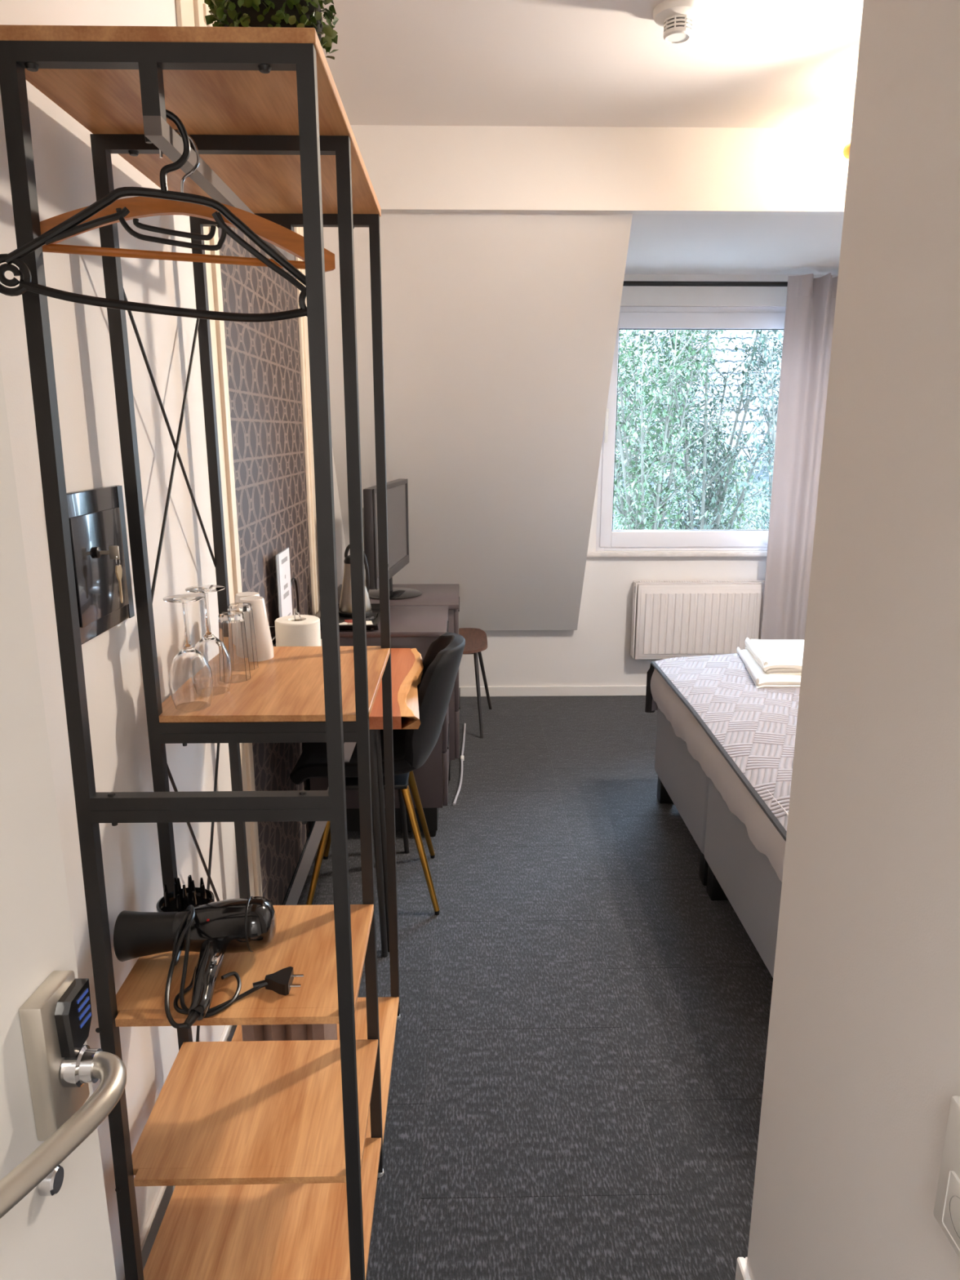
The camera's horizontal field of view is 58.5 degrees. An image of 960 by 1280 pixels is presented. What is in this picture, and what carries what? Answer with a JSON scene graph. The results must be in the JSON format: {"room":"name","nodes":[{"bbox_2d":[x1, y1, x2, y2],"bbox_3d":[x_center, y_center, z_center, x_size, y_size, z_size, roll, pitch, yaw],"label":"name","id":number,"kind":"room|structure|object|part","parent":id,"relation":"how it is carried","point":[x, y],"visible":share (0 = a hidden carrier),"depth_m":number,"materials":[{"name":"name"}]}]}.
{"room":"hotel room","nodes":[
{"label":"hotel room","id":0,"kind":"room"},
{"bbox_2d":[0,0,346,1279],"bbox_3d":[-0.696,-0.385,2.270,0.100,2.673,5.320,0,14,-1],"label":"wall","id":1,"kind":"structure","parent":0,"point":[61,145],"depth_m":1.49,"materials":[{"name":"white paint"}]},
{"bbox_2d":[0,361,126,1279],"bbox_3d":[-0.383,0.408,0.337,0.117,2.032,0.924,1,14,4],"label":"door","id":2,"kind":"structure","parent":1,"relation":"in","point":[55,1222],"depth_m":0.71,"materials":[{"name":"white paint"}]},
{"bbox_3d":[-0.365,0.357,0.737,0.019,0.130,0.054,1,14,4],"label":"lock plate","id":3,"kind":"part","parent":2,"relation":"part of","materials":[{"name":"silver metal"}]},
{"bbox_3d":[-0.338,0.394,0.645,0.054,0.025,0.223,2,14,9],"label":"handle","id":4,"kind":"part","parent":2,"relation":"part of","materials":[{"name":"silver metal"}]},
{"bbox_2d":[66,484,134,644],"bbox_3d":[-0.602,-0.125,1.382,0.052,0.232,0.258,0,14,-1],"label":"metal panel","id":5,"kind":"object","parent":1,"relation":"attached to","point":[96,516],"visible":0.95,"depth_m":1.38,"materials":[{"name":"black metal"}]},
{"bbox_3d":[-0.616,-0.123,1.393,0.004,0.169,0.189,0,14,-1],"label":"door","id":6,"kind":"part","parent":5,"relation":"part of","materials":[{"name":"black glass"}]},
{"bbox_2d":[123,1025,236,1279],"bbox_3d":[-0.651,0.755,3.108,0.012,0.060,3.806,0,14,-1],"label":"baseboard","id":7,"kind":"structure","parent":1,"relation":"attached to","point":[155,1218],"depth_m":1.64,"materials":[{"name":"white paint"}]},
{"bbox_2d":[175,0,320,905],"bbox_3d":[-0.645,-0.434,2.743,0.022,2.545,1.400,0,14,-1],"label":"wall panel","id":8,"kind":"object","parent":1,"relation":"attached to","point":[261,371],"visible":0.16,"depth_m":2.57,"materials":[{"name":"paper"}]},
{"bbox_3d":[-0.645,-1.591,2.461,0.022,0.165,1.070,0,14,-1],"label":"moulding","id":9,"kind":"part","parent":8,"relation":"part of","materials":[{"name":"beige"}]},
{"bbox_3d":[-0.632,-0.262,2.150,0.022,2.490,0.165,0,14,-1],"label":"moulding","id":10,"kind":"part","parent":8,"relation":"part of","materials":[{"name":"beige"}]},
{"bbox_2d":[290,577,299,614],"bbox_3d":[-0.641,-0.083,2.855,0.012,0.216,0.376,0,14,-1],"label":"cable","id":11,"kind":"object","parent":8,"relation":"attached to","point":[294,579],"visible":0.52,"depth_m":3.01,"materials":[{"name":"black plastic"}]},
{"bbox_3d":[-0.657,-0.554,3.349,0.022,2.490,0.165,0,14,-1],"label":"moulding","id":12,"kind":"part","parent":8,"relation":"part of","materials":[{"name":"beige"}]},
{"bbox_2d":[323,212,632,630],"bbox_3d":[-0.060,-0.835,4.050,1.245,1.895,1.265,0,14,-1],"label":"wall","id":13,"kind":"structure","parent":0,"point":[500,330],"depth_m":3.75,"materials":[{"name":"white paint"}]},
{"bbox_2d":[281,695,773,1279],"bbox_3d":[1.096,1.160,1.788,3.650,0.100,7.060,0,14,-1],"label":"floor","id":14,"kind":"structure","parent":0,"point":[579,1061],"depth_m":2.22,"materials":[{"name":"black carpet"}]},
{"bbox_2d":[0,24,399,1279],"bbox_3d":[-0.400,0.141,1.627,0.400,1.956,0.834,0,14,-1],"label":"coat rack","id":15,"kind":"object","parent":14,"relation":"on","point":[271,1151],"visible":0.94,"depth_m":1.40,"materials":[{"name":"black metal"}]},
{"bbox_2d":[0,109,306,322],"bbox_3d":[-0.396,-0.530,1.071,0.399,0.241,0.011,-6,15,-24],"label":"hanger","id":16,"kind":"object","parent":15,"relation":"hanging from","point":[69,227],"visible":0.91,"depth_m":1.06,"materials":[{"name":"black"}]},
{"bbox_3d":[-0.393,-0.505,1.078,0.374,0.112,0.010,-6,15,-24],"label":"shoulder frame","id":17,"kind":"part","parent":16,"relation":"part of","materials":[{"name":"black plastic"}]},
{"bbox_2d":[155,875,214,911],"bbox_3d":[-0.533,0.474,1.551,0.100,0.084,0.100,0,14,-1],"label":"diffuser","id":18,"kind":"object","parent":15,"relation":"on","point":[179,900],"visible":0.63,"depth_m":1.55,"materials":[{"name":"black plastic"}]},
{"bbox_3d":[-0.533,0.493,1.556,0.100,0.045,0.100,0,14,-1],"label":"dish","id":19,"kind":"part","parent":18,"relation":"part of","materials":[{"name":"black plastic"}]},
{"bbox_2d":[40,128,335,272],"bbox_3d":[-0.391,-0.581,1.123,0.396,0.160,0.014,-5,15,-21],"label":"wooden hanger","id":20,"kind":"object","parent":15,"relation":"hanging from","point":[291,242],"visible":0.72,"depth_m":1.12,"materials":[{"name":"brown wood"}]},
{"bbox_2d":[162,594,213,711],"bbox_3d":[-0.530,0.023,1.559,0.078,0.205,0.078,5,14,18],"label":"wine glass","id":21,"kind":"object","parent":15,"relation":"on","point":[190,675],"visible":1,"depth_m":1.54,"materials":[{"name":"clear glass"}]},
{"bbox_2d":[113,896,303,1028],"bbox_3d":[-0.453,0.498,1.410,0.249,0.104,0.285,-9,17,-34],"label":"hair dryer","id":22,"kind":"object","parent":15,"relation":"on","point":[214,930],"visible":1,"depth_m":1.41,"materials":[{"name":"black plastic"}]},
{"bbox_3d":[-0.435,0.530,1.352,0.042,0.057,0.153,-1,14,-4],"label":"handle","id":23,"kind":"part","parent":22,"relation":"part of","materials":[{"name":"black plastic"}]},
{"bbox_3d":[-0.470,0.513,1.367,0.214,0.096,0.160,10,17,36],"label":"cord","id":24,"kind":"part","parent":22,"relation":"part of","materials":[{"name":"black plastic"}]},
{"bbox_2d":[211,949,222,965],"bbox_3d":[-0.421,0.508,1.371,0.010,0.012,0.030,0,14,-1],"label":"switch","id":25,"kind":"object","parent":22,"relation":"attached to","point":[216,954],"depth_m":1.37,"materials":[{"name":"silver metal"}]},
{"bbox_2d":[185,584,231,695],"bbox_3d":[-0.522,0.000,1.652,0.078,0.205,0.078,5,14,18],"label":"wine glass","id":26,"kind":"object","parent":15,"relation":"on","point":[214,650],"visible":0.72,"depth_m":1.64,"materials":[{"name":"clear glass"}]},
{"bbox_3d":[-0.397,-0.709,1.420,0.021,0.021,0.831,0,14,-1],"label":"hanging rail","id":27,"kind":"part","parent":15,"relation":"part of","materials":[{"name":"grey metal"}]},
{"bbox_2d":[217,610,250,683],"bbox_3d":[-0.502,0.012,1.743,0.062,0.138,0.062,0,14,-1],"label":"tumbler","id":28,"kind":"object","parent":15,"relation":"on","point":[232,630],"visible":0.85,"depth_m":1.72,"materials":[{"name":"clear glass"}]},
{"bbox_2d":[227,602,257,670],"bbox_3d":[-0.508,-0.008,1.825,0.062,0.138,0.062,0,14,-1],"label":"tumbler","id":29,"kind":"object","parent":15,"relation":"on","point":[246,607],"visible":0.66,"depth_m":1.81,"materials":[{"name":"clear glass"}]},
{"bbox_2d":[115,904,373,1026],"bbox_3d":[-0.390,0.545,1.464,0.383,0.013,0.320,0,14,-1],"label":"shelf","id":30,"kind":"object","parent":15,"relation":"attached to","point":[304,940],"depth_m":1.40,"materials":[{"name":"brown wood"}]},
{"bbox_2d":[131,1039,377,1186],"bbox_3d":[-0.390,0.834,1.535,0.383,0.013,0.320,0,14,-1],"label":"shelf","id":31,"kind":"object","parent":15,"relation":"attached to","point":[242,1112],"depth_m":1.50,"materials":[{"name":"brown wood"}]},
{"bbox_2d":[239,595,274,661],"bbox_3d":[-0.505,-0.027,1.910,0.082,0.135,0.082,0,14,-1],"label":"cup","id":32,"kind":"object","parent":15,"relation":"on","point":[264,647],"visible":0.64,"depth_m":1.89,"materials":[{"name":"white ceramic"}]},
{"bbox_2d":[235,591,259,603],"bbox_3d":[-0.528,-0.039,1.961,0.082,0.135,0.082,0,14,-1],"label":"cup","id":33,"kind":"object","parent":32,"relation":"on","point":[239,595],"visible":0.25,"depth_m":1.94,"materials":[{"name":"white ceramic"}]},
{"bbox_2d":[142,1137,381,1279],"bbox_3d":[-0.390,1.060,1.590,0.383,0.013,0.320,0,14,-1],"label":"shelf","id":34,"kind":"object","parent":15,"relation":"attached to","point":[272,1231],"depth_m":1.54,"materials":[{"name":"brown wood"}]},
{"bbox_2d":[204,0,338,59],"bbox_3d":[-0.277,-0.829,1.140,0.175,0.174,0.175,0,14,-1],"label":"potted plant","id":35,"kind":"object","parent":15,"relation":"on","point":[228,13],"visible":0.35,"depth_m":1.09,"materials":[{"name":"green plant"}]},
{"bbox_2d":[159,645,391,722],"bbox_3d":[-0.403,0.081,1.780,0.393,0.013,0.507,0,14,-1],"label":"shelf","id":36,"kind":"object","parent":15,"relation":"attached to","point":[288,686],"depth_m":1.66,"materials":[{"name":"brown wood"}]},
{"bbox_2d":[241,1023,337,1040],"bbox_3d":[-0.438,0.893,1.945,0.217,0.200,0.105,0,14,-1],"label":"folded fabric","id":37,"kind":"object","parent":15,"relation":"on","point":[315,1031],"visible":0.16,"depth_m":1.90,"materials":[{"name":"brown fabric"}]},
{"bbox_2d":[231,996,399,1142],"bbox_3d":[-0.403,0.991,2.000,0.393,0.013,0.467,0,14,-1],"label":"shelf","id":38,"kind":"object","parent":15,"relation":"attached to","point":[388,1006],"depth_m":2.09,"materials":[{"name":"brown wood"}]},
{"bbox_2d":[285,648,423,956],"bbox_3d":[-0.396,0.487,2.734,0.460,0.761,0.743,0,14,-1],"label":"desk","id":39,"kind":"object","parent":14,"relation":"on","point":[406,665],"visible":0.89,"depth_m":2.49,"materials":[{"name":"brown wood"}]},
{"bbox_2d":[269,626,275,646],"bbox_3d":[-0.596,0.079,2.375,0.087,0.202,0.173,0,14,-1],"label":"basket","id":40,"kind":"object","parent":39,"relation":"on","point":[273,639],"visible":0.08,"depth_m":2.43,"materials":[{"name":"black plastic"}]},
{"bbox_2d":[275,546,292,617],"bbox_3d":[-0.601,-0.094,2.713,0.034,0.377,0.190,0,14,-1],"label":"leaflet","id":41,"kind":"object","parent":39,"relation":"on","point":[282,558],"visible":0.43,"depth_m":2.68,"materials":[{"name":"white paper"}]},
{"bbox_2d":[274,608,320,646],"bbox_3d":[-0.490,0.051,2.324,0.119,0.279,0.119,0,14,-1],"label":"roll","id":42,"kind":"object","parent":39,"relation":"on","point":[295,630],"visible":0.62,"depth_m":2.26,"materials":[{"name":"white paper"}]},
{"bbox_3d":[-0.298,0.570,2.468,0.026,0.725,0.093,-6,15,-22],"label":"leg","id":43,"kind":"part","parent":39,"relation":"part of","materials":[{"name":"black metal"}]},
{"bbox_3d":[-0.282,0.565,2.487,0.026,0.725,0.080,-10,17,-35],"label":"leg","id":44,"kind":"part","parent":39,"relation":"part of","materials":[{"name":"black metal"}]},
{"bbox_3d":[-0.289,0.436,3.018,0.026,0.725,0.102,7,15,25],"label":"leg","id":45,"kind":"part","parent":39,"relation":"part of","materials":[{"name":"black metal"}]},
{"bbox_2d":[289,631,465,915],"bbox_3d":[-0.316,0.414,2.802,0.540,0.869,0.430,0,14,-1],"label":"shell chair","id":46,"kind":"object","parent":14,"relation":"on","point":[412,748],"visible":0.68,"depth_m":2.65,"materials":[{"name":"black plastic"}]},
{"bbox_3d":[-0.502,0.668,2.721,0.112,0.395,0.126,0,14,-1],"label":"leg","id":47,"kind":"part","parent":46,"relation":"part of","materials":[{"name":"gold metal"}]},
{"bbox_3d":[-0.511,0.603,2.987,0.026,0.396,0.167,-12,18,-40],"label":"leg","id":48,"kind":"part","parent":46,"relation":"part of","materials":[{"name":"gold metal"}]},
{"bbox_3d":[-0.353,0.444,2.808,0.240,0.017,0.200,0,14,-1],"label":"leg mount","id":49,"kind":"part","parent":46,"relation":"part of","materials":[{"name":"black plastic"}]},
{"bbox_3d":[-0.193,0.665,2.732,0.156,0.395,0.027,12,18,41],"label":"leg","id":50,"kind":"part","parent":46,"relation":"part of","materials":[{"name":"gold metal"}]},
{"bbox_3d":[-0.207,0.601,2.993,0.027,0.395,0.158,9,16,33],"label":"leg","id":51,"kind":"part","parent":46,"relation":"part of","materials":[{"name":"gold metal"}]},
{"bbox_2d":[310,605,449,836],"bbox_3d":[-0.378,0.310,3.351,0.512,0.810,0.468,0,14,-1],"label":"cabinet","id":52,"kind":"object","parent":14,"relation":"on","point":[417,627],"visible":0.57,"depth_m":3.18,"materials":[{"name":"grey paint"}]},
{"bbox_2d":[319,603,380,630],"bbox_3d":[-0.478,-0.086,3.212,0.226,0.026,0.390,0,14,-1],"label":"serving tray","id":53,"kind":"object","parent":52,"relation":"on","point":[375,606],"visible":0.37,"depth_m":3.11,"materials":[{"name":"black plastic"}]},
{"bbox_2d":[344,619,352,623],"bbox_3d":[-0.477,-0.069,3.149,0.036,0.005,0.064,-4,14,-16],"label":"sachet","id":54,"kind":"object","parent":53,"relation":"on","point":[348,621],"visible":0.67,"depth_m":3.15,"materials":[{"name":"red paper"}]},
{"bbox_2d":[338,544,372,617],"bbox_3d":[-0.477,-0.231,3.249,0.128,0.274,0.128,0,14,-1],"label":"electric kettle","id":55,"kind":"object","parent":53,"relation":"on","point":[345,602],"visible":0.56,"depth_m":3.22,"materials":[{"name":"silver metal"}]},
{"bbox_3d":[-0.477,-0.306,3.230,0.071,0.029,0.071,0,14,-1],"label":"lid","id":56,"kind":"part","parent":55,"relation":"part of","materials":[{"name":"black plastic"}]},
{"bbox_3d":[-0.465,-0.270,3.239,0.092,0.194,0.012,0,14,-1],"label":"handle","id":57,"kind":"part","parent":55,"relation":"part of","materials":[{"name":"black plastic"}]},
{"bbox_2d":[365,620,373,624],"bbox_3d":[-0.411,-0.064,3.126,0.036,0.005,0.064,-3,14,-11],"label":"sachet","id":58,"kind":"object","parent":53,"relation":"on","point":[368,622],"visible":0.58,"depth_m":3.12,"materials":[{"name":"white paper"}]},
{"bbox_2d":[365,611,377,619],"bbox_3d":[-0.408,-0.091,3.207,0.056,0.020,0.056,0,14,-1],"label":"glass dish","id":59,"kind":"object","parent":53,"relation":"on","point":[370,615],"visible":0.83,"depth_m":3.19,"materials":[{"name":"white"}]},
{"bbox_3d":[-0.135,0.258,3.347,0.018,0.210,0.448,0,14,-1],"label":"drawer","id":60,"kind":"part","parent":52,"relation":"part of","materials":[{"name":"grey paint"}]},
{"bbox_3d":[-0.135,0.467,3.398,0.018,0.210,0.448,0,14,-1],"label":"drawer","id":61,"kind":"part","parent":52,"relation":"part of","materials":[{"name":"grey paint"}]},
{"bbox_3d":[-0.124,0.378,3.374,0.004,0.008,0.270,0,14,-1],"label":"handle","id":62,"kind":"part","parent":52,"relation":"part of","materials":[{"name":"black plastic"}]},
{"bbox_2d":[337,583,460,785],"bbox_3d":[-0.367,0.194,3.825,0.554,0.812,0.491,0,14,-1],"label":"chest","id":63,"kind":"object","parent":14,"relation":"on","point":[433,594],"visible":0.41,"depth_m":3.63,"materials":[{"name":"grey paint"}]},
{"bbox_2d":[362,478,422,599],"bbox_3d":[-0.382,-0.430,3.664,0.260,0.475,0.720,1,14,5],"label":"television","id":64,"kind":"object","parent":63,"relation":"on","point":[397,489],"visible":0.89,"depth_m":3.64,"materials":[{"name":"grey plastic"}]},
{"bbox_3d":[-0.394,-0.471,3.655,0.040,0.390,0.720,1,14,5],"label":"casing","id":65,"kind":"part","parent":64,"relation":"part of","materials":[{"name":"grey plastic"}]},
{"bbox_3d":[-0.103,-0.069,3.771,0.018,0.211,0.471,0,14,-1],"label":"drawer","id":66,"kind":"part","parent":63,"relation":"part of","materials":[{"name":"grey paint"}]},
{"bbox_3d":[-0.103,0.141,3.822,0.018,0.211,0.471,0,14,-1],"label":"drawer","id":67,"kind":"part","parent":63,"relation":"part of","materials":[{"name":"grey paint"}]},
{"bbox_3d":[-0.103,0.350,3.873,0.018,0.211,0.471,0,14,-1],"label":"drawer","id":68,"kind":"part","parent":63,"relation":"part of","materials":[{"name":"grey paint"}]},
{"bbox_3d":[-0.092,0.261,3.849,0.004,0.008,0.293,0,14,-1],"label":"handle","id":69,"kind":"part","parent":63,"relation":"part of","materials":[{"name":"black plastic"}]},
{"bbox_2d":[452,723,466,805],"bbox_3d":[-0.085,0.558,4.013,0.028,0.014,0.999,0,14,2],"label":"cable","id":70,"kind":"object","parent":14,"relation":"on","point":[464,724],"visible":1,"depth_m":3.93,"materials":[{"name":"grey plastic"}]},
{"bbox_2d":[458,627,492,737],"bbox_3d":[-0.161,0.214,4.462,0.466,0.476,0.503,0,14,-1],"label":"stool","id":71,"kind":"object","parent":14,"relation":"on","point":[476,639],"visible":0.34,"depth_m":4.34,"materials":[{"name":"brown wood"}]},
{"bbox_3d":[-0.168,0.002,4.393,0.410,0.031,0.470,0,14,-1],"label":"seat","id":72,"kind":"part","parent":71,"relation":"part of","materials":[{"name":"brown wood"}]},
{"bbox_3d":[-0.008,0.274,4.288,0.021,0.440,0.086,-7,15,-26],"label":"leg","id":73,"kind":"part","parent":71,"relation":"part of","materials":[{"name":"grey metal"}]},
{"bbox_3d":[0.021,0.185,4.651,0.021,0.443,0.154,10,17,35],"label":"leg","id":74,"kind":"part","parent":71,"relation":"part of","materials":[{"name":"grey metal"}]},
{"bbox_2d":[650,668,788,977],"bbox_3d":[1.730,0.549,2.840,2.035,0.588,1.517,0,14,-1],"label":"bed","id":75,"kind":"object","parent":14,"relation":"on","point":[741,861],"visible":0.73,"depth_m":2.64,"materials":[{"name":"grey fabric"}]},
{"bbox_3d":[0.774,0.615,3.563,0.060,0.118,0.060,0,14,-1],"label":"leg","id":76,"kind":"part","parent":75,"relation":"part of","materials":[{"name":"black plastic"}]},
{"bbox_3d":[0.787,0.771,2.922,0.060,0.118,0.060,0,14,-1],"label":"leg","id":77,"kind":"part","parent":75,"relation":"part of","materials":[{"name":"black plastic"}]},
{"bbox_3d":[0.789,0.793,2.830,0.060,0.118,0.060,0,14,-1],"label":"leg","id":78,"kind":"part","parent":75,"relation":"part of","materials":[{"name":"black plastic"}]},
{"bbox_2d":[644,653,799,841],"bbox_3d":[1.720,0.348,2.799,2.044,0.262,1.555,0,14,-1],"label":"bedspread","id":79,"kind":"object","parent":75,"relation":"on","point":[753,729],"visible":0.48,"depth_m":2.74,"materials":[{"name":"grey fabric"}]},
{"bbox_2d":[737,646,800,688],"bbox_3d":[1.187,0.109,3.242,0.352,0.045,0.480,2,14,8],"label":"folded towel","id":80,"kind":"object","parent":79,"relation":"on","point":[762,680],"visible":0.32,"depth_m":3.06,"materials":[{"name":"white fabric"}]},
{"bbox_2d":[744,637,804,675],"bbox_3d":[1.209,0.067,3.264,0.325,0.061,0.400,2,14,7],"label":"folded towel","id":81,"kind":"object","parent":80,"relation":"on","point":[772,656],"visible":0.64,"depth_m":3.21,"materials":[{"name":"white fabric"}]},
{"bbox_2d":[320,0,863,128],"bbox_3d":[1.109,-1.280,0.509,3.650,0.100,5.350,0,14,-1],"label":"ceiling","id":82,"kind":"structure","parent":0,"point":[744,64],"depth_m":2.56,"materials":[{"name":"white paint"}]},
{"bbox_2d":[653,0,704,43],"bbox_3d":[0.520,-1.619,2.252,0.132,0.066,0.132,0,14,-1],"label":"smoke detector","id":83,"kind":"object","parent":82,"relation":"attached to","point":[677,17],"visible":1,"depth_m":2.22,"materials":[{"name":"white plastic"}]},
{"bbox_2d":[663,14,692,34],"bbox_3d":[0.520,-1.611,2.254,0.073,0.036,0.073,0,14,-1],"label":"vent","id":84,"kind":"object","parent":83,"relation":"attached to","point":[673,24],"depth_m":2.23,"materials":[{"name":"white plastic"}]},
{"bbox_2d":[843,142,850,159],"bbox_3d":[1.380,-1.658,2.744,0.218,0.224,0.661,0,14,-1],"label":"ceiling lamp","id":85,"kind":"object","parent":82,"relation":"attached to","point":[846,148],"visible":0.08,"depth_m":3.02,"materials":[{"name":"gold metal"}]},
{"bbox_2d":[350,124,851,214],"bbox_3d":[1.055,-1.784,3.164,3.450,0.378,0.050,0,14,-1],"label":"beam","id":86,"kind":"structure","parent":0,"point":[411,169],"depth_m":3.14,"materials":[{"name":"white paint"}]},
{"bbox_2d":[459,274,838,686],"bbox_3d":[1.027,-0.816,4.836,3.450,2.295,0.200,0,14,-1],"label":"wall","id":87,"kind":"structure","parent":0,"point":[597,653],"depth_m":4.87,"materials":[{"name":"white paint"}]},
{"bbox_2d":[459,684,646,697],"bbox_3d":[1.029,0.294,4.996,3.450,0.062,0.014,0,14,-1],"label":"baseboard","id":88,"kind":"structure","parent":87,"relation":"attached to","point":[624,690],"depth_m":4.98,"materials":[{"name":"white paint"}]},
{"bbox_2d":[586,551,767,557],"bbox_3d":[1.277,-0.482,4.812,1.375,0.024,0.055,0,14,-1],"label":"window sill","id":89,"kind":"structure","parent":87,"relation":"attached to","point":[589,554],"depth_m":4.78,"materials":[{"name":"stone"}]},
{"bbox_2d":[595,306,785,551],"bbox_3d":[1.276,-1.134,4.685,1.255,1.295,0.132,0,14,-1],"label":"window","id":90,"kind":"structure","parent":87,"relation":"in","point":[630,317],"depth_m":4.67,"materials":[{"name":"white plastic"}]},
{"bbox_3d":[0.680,-1.158,4.622,0.028,0.180,0.044,0,14,-1],"label":"handle","id":91,"kind":"part","parent":90,"relation":"part of","materials":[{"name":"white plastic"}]},
{"bbox_2d":[630,580,764,659],"bbox_3d":[1.350,-0.115,4.854,0.971,0.439,0.110,0,14,-1],"label":"radiator","id":92,"kind":"object","parent":87,"relation":"attached to","point":[671,619],"visible":0.73,"depth_m":4.80,"materials":[{"name":"white metal"}]},
{"bbox_3d":[0.868,-0.112,4.841,0.006,0.427,0.080,0,14,-1],"label":"panel","id":93,"kind":"part","parent":92,"relation":"part of","materials":[{"name":"white metal"}]},
{"bbox_2d":[633,580,764,584],"bbox_3d":[1.350,-0.324,4.801,0.970,0.008,0.078,0,14,-1],"label":"grille","id":94,"kind":"object","parent":92,"relation":"attached to","point":[637,582],"depth_m":4.78,"materials":[{"name":"white metal"}]},
{"bbox_2d":[624,213,843,275],"bbox_3d":[1.040,-1.831,3.935,3.450,0.105,1.470,0,14,-1],"label":"ceiling","id":95,"kind":"structure","parent":0,"point":[659,243],"depth_m":3.74,"materials":[{"name":"white paint"}]},
{"bbox_2d":[746,0,959,1279],"bbox_3d":[1.716,0.097,0.502,2.450,2.573,1.560,0,14,-1],"label":"wall","id":96,"kind":"structure","parent":0,"point":[862,1073],"depth_m":1.03,"materials":[{"name":"white paint"}]},
{"bbox_2d":[735,1257,751,1279],"bbox_3d":[1.659,1.317,0.805,2.364,0.060,1.574,0,14,-1],"label":"baseboard","id":97,"kind":"structure","parent":96,"relation":"attached to","point":[742,1273],"depth_m":1.52,"materials":[{"name":"white paint"}]},
{"bbox_2d":[933,1095,959,1258],"bbox_3d":[0.480,0.548,0.811,0.014,0.150,0.147,0,14,-1],"label":"wall socket","id":98,"kind":"object","parent":96,"relation":"attached to","point":[947,1203],"visible":1,"depth_m":0.86,"materials":[{"name":"white plastic"}]},
{"bbox_3d":[1.412,-0.887,4.178,1.805,1.845,1.080,0,14,-1],"label":"wall","id":99,"kind":"structure","parent":0,"visible":0},
{"bbox_2d":[622,280,787,286],"bbox_3d":[1.406,-1.822,4.382,1.680,0.024,0.024,0,14,-1],"label":"curtain rod","id":100,"kind":"object","parent":99,"relation":"attached to","point":[643,283],"visible":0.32,"depth_m":4.37,"materials":[{"name":"black plastic"}]},
{"bbox_2d":[760,272,838,639],"bbox_3d":[1.814,-0.757,4.586,0.518,2.238,0.105,0,14,-1],"label":"curtain","id":101,"kind":"object","parent":100,"relation":"hanging from","point":[810,308],"visible":0.46,"depth_m":4.53,"materials":[{"name":"grey fabric"}]},
{"label":"outside","id":102,"kind":"structure","parent":0,"visible":0},
{"bbox_3d":[3.546,-0.464,23.227,24.000,0.100,34.800,0,14,-1],"label":"floor","id":103,"kind":"structure","parent":102,"visible":0},
{"bbox_2d":[612,329,722,529],"bbox_3d":[2.313,-1.404,12.630,1.682,6.745,1.912,0,14,-1],"label":"tree","id":104,"kind":"object","parent":103,"relation":"on","point":[629,440],"visible":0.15,"depth_m":12.20,"materials":[{"name":"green plant"}]},
{"bbox_2d":[613,329,733,529],"bbox_3d":[1.743,-1.006,9.559,1.950,7.428,1.850,0,14,-1],"label":"tree","id":105,"kind":"object","parent":103,"relation":"on","point":[666,438],"visible":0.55,"depth_m":9.22,"materials":[{"name":"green plant"}]},
{"bbox_2d":[612,329,783,529],"bbox_3d":[4.622,-3.797,18.530,8.400,8.600,4.389,0,14,-1],"label":"house","id":106,"kind":"structure","parent":103,"relation":"on","point":[725,335],"depth_m":17.05,"materials":[{"name":"grey"}]},
{"bbox_3d":[4.031,-2.853,17.002,0.910,0.790,0.020,0,14,-1],"label":"pane","id":107,"kind":"part","parent":106,"relation":"part of","materials":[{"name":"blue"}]},
{"bbox_2d":[625,329,783,529],"bbox_3d":[2.836,-1.471,10.569,2.517,7.851,1.777,-4,14,-16],"label":"tree","id":108,"kind":"object","parent":103,"relation":"on","point":[706,501],"visible":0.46,"depth_m":10.23,"materials":[{"name":"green plant"}]},
{"bbox_2d":[667,391,773,529],"bbox_3d":[3.786,-0.953,13.203,2.307,5.598,1.831,0,14,-1],"label":"tree","id":109,"kind":"object","parent":103,"relation":"on","point":[743,470],"visible":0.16,"depth_m":12.86,"materials":[{"name":"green plant"}]},
{"bbox_2d":[728,329,783,529],"bbox_3d":[3.611,-0.905,10.202,1.818,6.926,1.446,-5,15,-21],"label":"tree","id":110,"kind":"object","parent":103,"relation":"on","point":[771,443],"visible":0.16,"depth_m":9.66,"materials":[{"name":"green plant"}]}
]}

